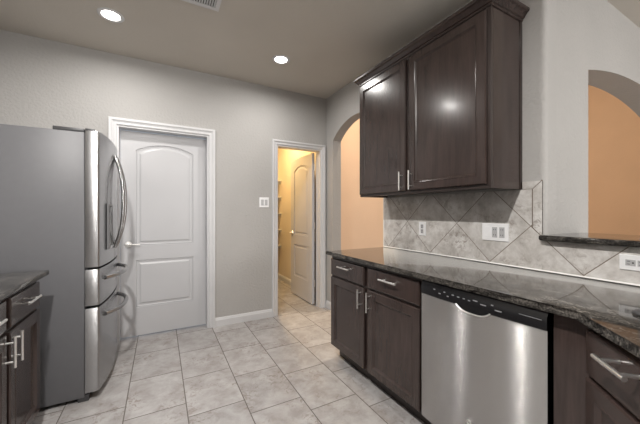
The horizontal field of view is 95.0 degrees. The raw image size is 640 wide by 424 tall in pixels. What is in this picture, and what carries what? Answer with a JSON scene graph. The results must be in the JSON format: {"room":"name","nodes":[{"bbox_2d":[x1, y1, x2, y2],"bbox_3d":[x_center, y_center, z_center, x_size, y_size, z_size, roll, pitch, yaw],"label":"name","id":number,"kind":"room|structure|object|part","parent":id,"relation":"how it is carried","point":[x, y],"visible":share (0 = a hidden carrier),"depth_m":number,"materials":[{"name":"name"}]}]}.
{"room":"kitchen","nodes":[
{"label":"kitchen","id":0,"kind":"room"},
{"bbox_2d":[0,30,325,317],"bbox_3d":[-1.332,-0.900,3.158,3.395,4.300,0.120,0,0,-29],"label":"wall","id":1,"kind":"structure","parent":0,"point":[44,83],"depth_m":3.20,"materials":[{"name":"paint"}]},
{"bbox_2d":[108,116,214,343],"bbox_3d":[-1.584,0.180,3.009,0.950,2.140,0.144,0,0,-29],"label":"trim","id":2,"kind":"structure","parent":1,"relation":"attached to","point":[115,124],"depth_m":3.15,"materials":[{"name":"white wood"}]},
{"bbox_2d":[120,130,205,338],"bbox_3d":[-1.601,0.217,3.041,0.784,2.038,0.087,0,0,-29],"label":"door","id":3,"kind":"structure","parent":1,"relation":"in","point":[163,240],"depth_m":3.04,"materials":[{"name":"white wood"}]},
{"bbox_3d":[-1.880,0.321,2.869,0.062,0.062,0.050,0,0,-29],"label":"handle","id":4,"kind":"part","parent":3,"relation":"part of","materials":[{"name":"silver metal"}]},
{"bbox_3d":[-1.607,-0.175,3.052,0.520,1.015,0.007,0,0,-29],"label":"panel","id":5,"kind":"part","parent":3,"relation":"part of","materials":[{"name":"white wood"}]},
{"bbox_3d":[-1.607,0.717,3.052,0.520,0.464,0.007,0,0,-29],"label":"panel","id":6,"kind":"part","parent":3,"relation":"part of","materials":[{"name":"white wood"}]},
{"bbox_2d":[215,309,271,326],"bbox_3d":[-0.854,1.202,3.341,0.647,0.095,0.015,0,0,-29],"label":"baseboard","id":7,"kind":"structure","parent":1,"relation":"attached to","point":[250,316],"depth_m":3.32,"materials":[{"name":"white wood"}]},
{"bbox_2d":[259,197,268,207],"bbox_3d":[-0.658,-0.112,3.452,0.116,0.118,0.009,0,0,-29],"label":"switch plate","id":8,"kind":"object","parent":1,"relation":"attached to","point":[263,202],"visible":1,"depth_m":3.45,"materials":[{"name":"white plastic"}]},
{"bbox_2d":[272,139,325,316],"bbox_3d":[-0.277,0.190,3.721,0.728,2.120,0.144,0,0,-29],"label":"trim","id":9,"kind":"structure","parent":1,"relation":"attached to","point":[320,150],"depth_m":3.82,"materials":[{"name":"white wood"}]},
{"bbox_2d":[289,153,314,303],"bbox_3d":[-0.280,0.223,4.221,0.089,2.026,0.739,0,0,-29],"label":"door","id":10,"kind":"structure","parent":1,"relation":"in","point":[302,168],"depth_m":4.17,"materials":[{"name":"white wood"}]},
{"bbox_3d":[-0.274,-0.170,4.236,0.007,1.003,0.456,0,0,-29],"label":"panel","id":11,"kind":"part","parent":10,"relation":"part of","materials":[{"name":"white wood"}]},
{"bbox_3d":[-0.274,0.717,4.236,0.007,0.464,0.456,0,0,-29],"label":"panel","id":12,"kind":"part","parent":10,"relation":"part of","materials":[{"name":"white wood"}]},
{"bbox_2d":[32,279,424,423],"bbox_3d":[1.784,1.300,2.055,8.100,0.100,9.300,0,0,-29],"label":"floor","id":13,"kind":"structure","parent":0,"point":[284,368],"depth_m":2.16,"materials":[{"name":"tile"}]},
{"bbox_2d":[0,300,16,423],"bbox_3d":[-1.567,0.808,1.000,0.671,0.884,0.408,0,0,-29],"label":"base cabinet","id":14,"kind":"object","parent":13,"relation":"on","point":[3,339],"visible":0.98,"depth_m":1.28,"materials":[{"name":"brown wood"}]},
{"bbox_3d":[-1.314,0.463,1.138,0.020,0.138,0.374,0,0,-29],"label":"drawer","id":15,"kind":"part","parent":14,"relation":"part of","materials":[{"name":"brown wood"}]},
{"bbox_3d":[-1.314,0.839,1.138,0.022,0.580,0.374,0,0,-29],"label":"door","id":16,"kind":"part","parent":14,"relation":"part of","materials":[{"name":"brown wood"}]},
{"bbox_3d":[-1.369,0.624,1.298,0.037,0.138,0.012,0,0,-29],"label":"handle","id":17,"kind":"part","parent":14,"relation":"part of","materials":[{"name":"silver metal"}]},
{"bbox_2d":[3,281,41,423],"bbox_3d":[-1.763,0.808,1.360,0.671,0.884,0.408,0,0,-29],"label":"base cabinet","id":18,"kind":"object","parent":13,"relation":"on","point":[23,381],"visible":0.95,"depth_m":1.49,"materials":[{"name":"brown wood"}]},
{"bbox_3d":[-1.405,0.624,1.365,0.037,0.138,0.012,0,0,-29],"label":"handle","id":19,"kind":"part","parent":18,"relation":"part of","materials":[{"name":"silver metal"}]},
{"bbox_3d":[-1.511,0.463,1.498,0.020,0.138,0.374,0,0,-29],"label":"drawer","id":20,"kind":"part","parent":18,"relation":"part of","materials":[{"name":"brown wood"}]},
{"bbox_2d":[0,270,48,301],"bbox_3d":[-1.185,0.351,0.293,0.666,0.030,2.850,0,0,-29],"label":"countertop","id":21,"kind":"structure","parent":18,"relation":"on","point":[10,283],"depth_m":1.45,"materials":[{"name":"stone"}]},
{"bbox_3d":[-1.485,0.453,1.512,0.037,0.012,0.160,0,0,-29],"label":"handle","id":22,"kind":"part","parent":18,"relation":"part of","materials":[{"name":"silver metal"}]},
{"bbox_2d":[0,124,127,407],"bbox_3d":[-2.007,0.347,2.182,0.975,1.806,0.897,0,0,-29],"label":"refrigerator","id":23,"kind":"object","parent":13,"relation":"on","point":[58,185],"visible":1,"depth_m":1.88,"materials":[{"name":"grey metal"}]},
{"bbox_3d":[-1.601,-0.086,2.146,0.112,0.908,0.446,0,0,-29],"label":"door","id":24,"kind":"part","parent":23,"relation":"part of","materials":[{"name":"metal"}]},
{"bbox_3d":[-1.709,0.916,2.345,0.112,0.557,0.897,0,0,-29],"label":"drawer","id":25,"kind":"part","parent":23,"relation":"part of","materials":[{"name":"metal"}]},
{"bbox_3d":[-1.709,0.502,2.345,0.112,0.240,0.897,0,0,-29],"label":"drawer","id":26,"kind":"part","parent":23,"relation":"part of","materials":[{"name":"metal"}]},
{"bbox_3d":[-1.817,-0.086,2.543,0.112,0.908,0.446,0,0,-29],"label":"door","id":27,"kind":"part","parent":23,"relation":"part of","materials":[{"name":"metal"}]},
{"bbox_3d":[-1.609,0.715,2.342,0.124,0.031,0.598,0,0,-29],"label":"handle","id":28,"kind":"part","parent":23,"relation":"part of","materials":[{"name":"metal"}]},
{"bbox_3d":[-1.609,0.460,2.342,0.124,0.031,0.598,0,0,-29],"label":"handle","id":29,"kind":"part","parent":23,"relation":"part of","materials":[{"name":"metal"}]},
{"bbox_3d":[-1.603,-0.085,2.338,0.107,0.742,0.028,0,0,12],"label":"handle","id":30,"kind":"part","parent":23,"relation":"part of","materials":[{"name":"metal"}]},
{"bbox_3d":[-1.657,-0.085,2.437,0.028,0.742,0.107,0,0,21],"label":"handle","id":31,"kind":"part","parent":23,"relation":"part of","materials":[{"name":"metal"}]},
{"bbox_2d":[331,256,431,423],"bbox_3d":[0.582,0.808,2.220,0.663,0.884,0.990,0,0,-29],"label":"base cabinet","id":32,"kind":"object","parent":13,"relation":"on","point":[376,313],"visible":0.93,"depth_m":1.95,"materials":[{"name":"brown wood"}]},
{"bbox_3d":[0.211,0.463,2.307,0.020,0.138,0.460,0,0,-29],"label":"drawer","id":33,"kind":"part","parent":32,"relation":"part of","materials":[{"name":"brown wood"}]},
{"bbox_3d":[0.210,0.839,2.307,0.022,0.580,0.460,0,0,-29],"label":"door","id":34,"kind":"part","parent":32,"relation":"part of","materials":[{"name":"brown wood"}]},
{"bbox_3d":[0.330,0.627,2.027,0.037,0.138,0.012,0,0,-29],"label":"handle","id":35,"kind":"part","parent":32,"relation":"part of","materials":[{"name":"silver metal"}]},
{"bbox_3d":[0.428,0.441,1.848,0.037,0.012,0.160,0,0,-29],"label":"handle","id":36,"kind":"part","parent":32,"relation":"part of","materials":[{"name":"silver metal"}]},
{"bbox_3d":[0.454,0.463,1.862,0.020,0.138,0.469,0,0,-29],"label":"drawer","id":37,"kind":"part","parent":32,"relation":"part of","materials":[{"name":"brown wood"}]},
{"bbox_3d":[0.453,0.839,1.861,0.022,0.580,0.469,0,0,-29],"label":"door","id":38,"kind":"part","parent":32,"relation":"part of","materials":[{"name":"brown wood"}]},
{"bbox_2d":[421,280,553,423],"bbox_3d":[0.966,0.812,1.509,0.620,0.875,0.606,0,0,-29],"label":"dishwasher","id":39,"kind":"object","parent":13,"relation":"on","point":[486,360],"visible":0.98,"depth_m":1.31,"materials":[{"name":"silver metal"}]},
{"bbox_3d":[0.706,0.457,1.355,0.007,0.030,0.168,0,0,-29],"label":"handle","id":40,"kind":"part","parent":39,"relation":"part of","materials":[{"name":"black plastic"}]},
{"bbox_3d":[0.715,0.414,1.373,0.038,0.072,0.606,0,0,-29],"label":"control panel","id":41,"kind":"part","parent":39,"relation":"part of","materials":[{"name":"black plastic"}]},
{"bbox_2d":[550,313,553,423],"bbox_3d":[0.985,0.762,1.520,0.575,0.775,0.598,0,0,-29],"label":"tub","id":42,"kind":"object","parent":39,"relation":"in","point":[551,314],"depth_m":1.13,"materials":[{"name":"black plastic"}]},
{"bbox_2d":[554,314,639,423],"bbox_3d":[1.161,0.808,0.518,1.275,0.884,1.297,0,0,-29],"label":"base cabinet","id":43,"kind":"object","parent":13,"relation":"on","point":[597,380],"visible":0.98,"depth_m":0.97,"materials":[{"name":"brown wood"}]},
{"bbox_2d":[326,247,639,357],"bbox_3d":[0.748,0.351,1.211,1.333,0.030,2.970,0,0,-29],"label":"countertop","id":44,"kind":"structure","parent":43,"relation":"on","point":[605,307],"depth_m":1.34,"materials":[{"name":"stone"}]},
{"bbox_2d":[632,309,639,315],"bbox_3d":[1.065,0.329,0.951,0.072,0.014,0.072,0,0,-29],"label":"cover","id":45,"kind":"object","parent":44,"relation":"on","point":[635,311],"visible":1,"depth_m":0.96,"materials":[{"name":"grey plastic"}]},
{"bbox_3d":[0.790,0.472,0.583,0.020,0.150,0.860,0,0,16],"label":"drawer","id":46,"kind":"part","parent":43,"relation":"part of","materials":[{"name":"brown wood"}]},
{"bbox_3d":[0.851,0.843,0.792,0.022,0.566,0.426,0,0,16],"label":"door","id":47,"kind":"part","parent":43,"relation":"part of","materials":[{"name":"brown wood"}]},
{"bbox_3d":[0.815,0.427,0.803,0.056,0.014,0.130,0,0,16],"label":"handle","id":48,"kind":"part","parent":43,"relation":"part of","materials":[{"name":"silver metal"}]},
{"bbox_2d":[0,0,639,98],"bbox_3d":[1.784,-1.540,2.055,8.100,0.100,9.300,0,0,-29],"label":"ceiling","id":49,"kind":"structure","parent":0,"point":[328,44],"depth_m":2.40,"materials":[{"name":"paint"}]},
{"bbox_2d":[96,7,124,22],"bbox_3d":[-1.583,-1.486,2.218,0.174,0.008,0.174,0,0,-29],"label":"recessed light","id":50,"kind":"object","parent":49,"relation":"in","point":[111,15],"visible":1,"depth_m":2.21,"materials":[{"name":"white"}]},
{"bbox_2d":[182,0,221,11],"bbox_3d":[-0.842,-1.485,1.940,0.378,0.010,0.312,0,0,-29],"label":"ceiling vent","id":51,"kind":"object","parent":49,"relation":"in","point":[214,5],"visible":1,"depth_m":2.08,"materials":[{"name":"white metal"}]},
{"bbox_2d":[272,55,289,63],"bbox_3d":[-0.381,-1.486,2.862,0.174,0.008,0.174,0,0,-29],"label":"recessed light","id":52,"kind":"object","parent":49,"relation":"in","point":[279,59],"visible":1,"depth_m":2.85,"materials":[{"name":"white"}]},
{"bbox_2d":[341,119,382,249],"bbox_3d":[1.714,-0.900,5.775,4.460,4.300,0.100,0,0,-29],"label":"wall","id":53,"kind":"structure","parent":0,"point":[361,217],"depth_m":5.12,"materials":[{"name":"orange paint"}]},
{"bbox_2d":[278,0,639,301],"bbox_3d":[0.647,-0.900,2.950,0.120,4.300,6.160,0,0,-29],"label":"wall","id":54,"kind":"structure","parent":0,"point":[539,24],"depth_m":1.75,"materials":[{"name":"paint"}]},
{"bbox_2d":[278,273,315,299],"bbox_3d":[-0.405,1.202,4.811,0.015,0.095,1.885,0,0,-29],"label":"baseboard","id":55,"kind":"structure","parent":54,"relation":"attached to","point":[281,277],"depth_m":5.17,"materials":[{"name":"white wood"}]},
{"bbox_2d":[326,300,330,309],"bbox_3d":[0.120,1.202,3.774,0.015,0.095,0.156,0,0,-29],"label":"baseboard","id":56,"kind":"structure","parent":54,"relation":"attached to","point":[328,303],"depth_m":3.78,"materials":[{"name":"white wood"}]},
{"bbox_2d":[354,0,529,197],"bbox_3d":[0.769,-0.672,2.216,0.366,1.073,1.298,0,0,-29],"label":"upper cabinet","id":57,"kind":"object","parent":54,"relation":"attached to","point":[442,113],"visible":1,"depth_m":1.84,"materials":[{"name":"brown wood"}]},
{"bbox_3d":[0.501,-0.644,2.422,0.022,0.977,0.567,0,0,-29],"label":"door","id":58,"kind":"part","parent":57,"relation":"part of","materials":[{"name":"brown wood"}]},
{"bbox_3d":[0.598,-0.230,2.186,0.037,0.138,0.012,0,0,-29],"label":"handle","id":59,"kind":"part","parent":57,"relation":"part of","materials":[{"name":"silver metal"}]},
{"bbox_3d":[0.644,-0.230,2.102,0.037,0.138,0.012,0,0,-29],"label":"handle","id":60,"kind":"part","parent":57,"relation":"part of","materials":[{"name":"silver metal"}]},
{"bbox_3d":[0.775,-1.178,2.219,0.352,0.062,1.298,0,0,-29],"label":"crown moulding","id":61,"kind":"part","parent":57,"relation":"part of","materials":[{"name":"brown wood"}]},
{"bbox_3d":[0.792,-0.644,1.889,0.022,0.977,0.575,0,0,-29],"label":"door","id":62,"kind":"part","parent":57,"relation":"part of","materials":[{"name":"brown wood"}]},
{"bbox_2d":[383,180,639,285],"bbox_3d":[1.335,0.076,1.545,0.016,0.520,2.994,0,0,-29],"label":"backsplash","id":63,"kind":"structure","parent":54,"relation":"attached to","point":[454,222],"depth_m":1.90,"materials":[{"name":"tile"}]},
{"bbox_2d":[419,222,425,235],"bbox_3d":[0.846,0.139,2.427,0.009,0.114,0.072,0,0,-29],"label":"outlet","id":64,"kind":"object","parent":63,"relation":"attached to","point":[422,225],"visible":1,"depth_m":2.42,"materials":[{"name":"white plastic"}]},
{"bbox_2d":[482,223,508,241],"bbox_3d":[1.134,0.131,1.901,0.009,0.114,0.172,0,0,-29],"label":"switch plate","id":65,"kind":"object","parent":63,"relation":"attached to","point":[490,231],"visible":1,"depth_m":1.89,"materials":[{"name":"white plastic"}]},
{"bbox_2d":[485,227,489,236],"bbox_3d":[1.110,0.131,1.940,0.004,0.067,0.033,0,0,-29],"label":"switch","id":66,"kind":"object","parent":65,"relation":"attached to","point":[487,229],"depth_m":1.94,"materials":[{"name":"white plastic"}]},
{"bbox_2d":[619,254,639,271],"bbox_3d":[1.442,0.234,1.334,0.009,0.072,0.116,0,0,-29],"label":"outlet","id":67,"kind":"object","parent":63,"relation":"attached to","point":[626,262],"visible":1,"depth_m":1.35,"materials":[{"name":"white plastic"}]},
{"bbox_2d":[625,259,635,265],"bbox_3d":[1.432,0.234,1.351,0.004,0.028,0.034,0,0,-29],"label":"receptacle","id":68,"kind":"object","parent":67,"relation":"attached to","point":[628,262],"depth_m":1.35,"materials":[{"name":"grey plastic"}]},
{"bbox_2d":[539,232,639,247],"bbox_3d":[1.829,0.144,1.035,0.478,0.030,1.666,0,0,-29],"label":"bar","id":69,"kind":"object","parent":54,"relation":"on","point":[621,240],"visible":1,"depth_m":1.48,"materials":[{"name":"stone"}]},
{"bbox_2d":[556,0,639,233],"bbox_3d":[3.255,-0.900,2.845,4.360,4.300,0.190,0,0,-29],"label":"wall","id":70,"kind":"structure","parent":0,"point":[598,46],"depth_m":1.87,"materials":[{"name":"paint"}]},
{"bbox_2d":[588,85,639,234],"bbox_3d":[4.455,-0.900,5.302,0.100,4.300,3.355,0,0,-29],"label":"wall","id":71,"kind":"structure","parent":0,"point":[613,127],"depth_m":4.72,"materials":[{"name":"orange paint"}]}
]}

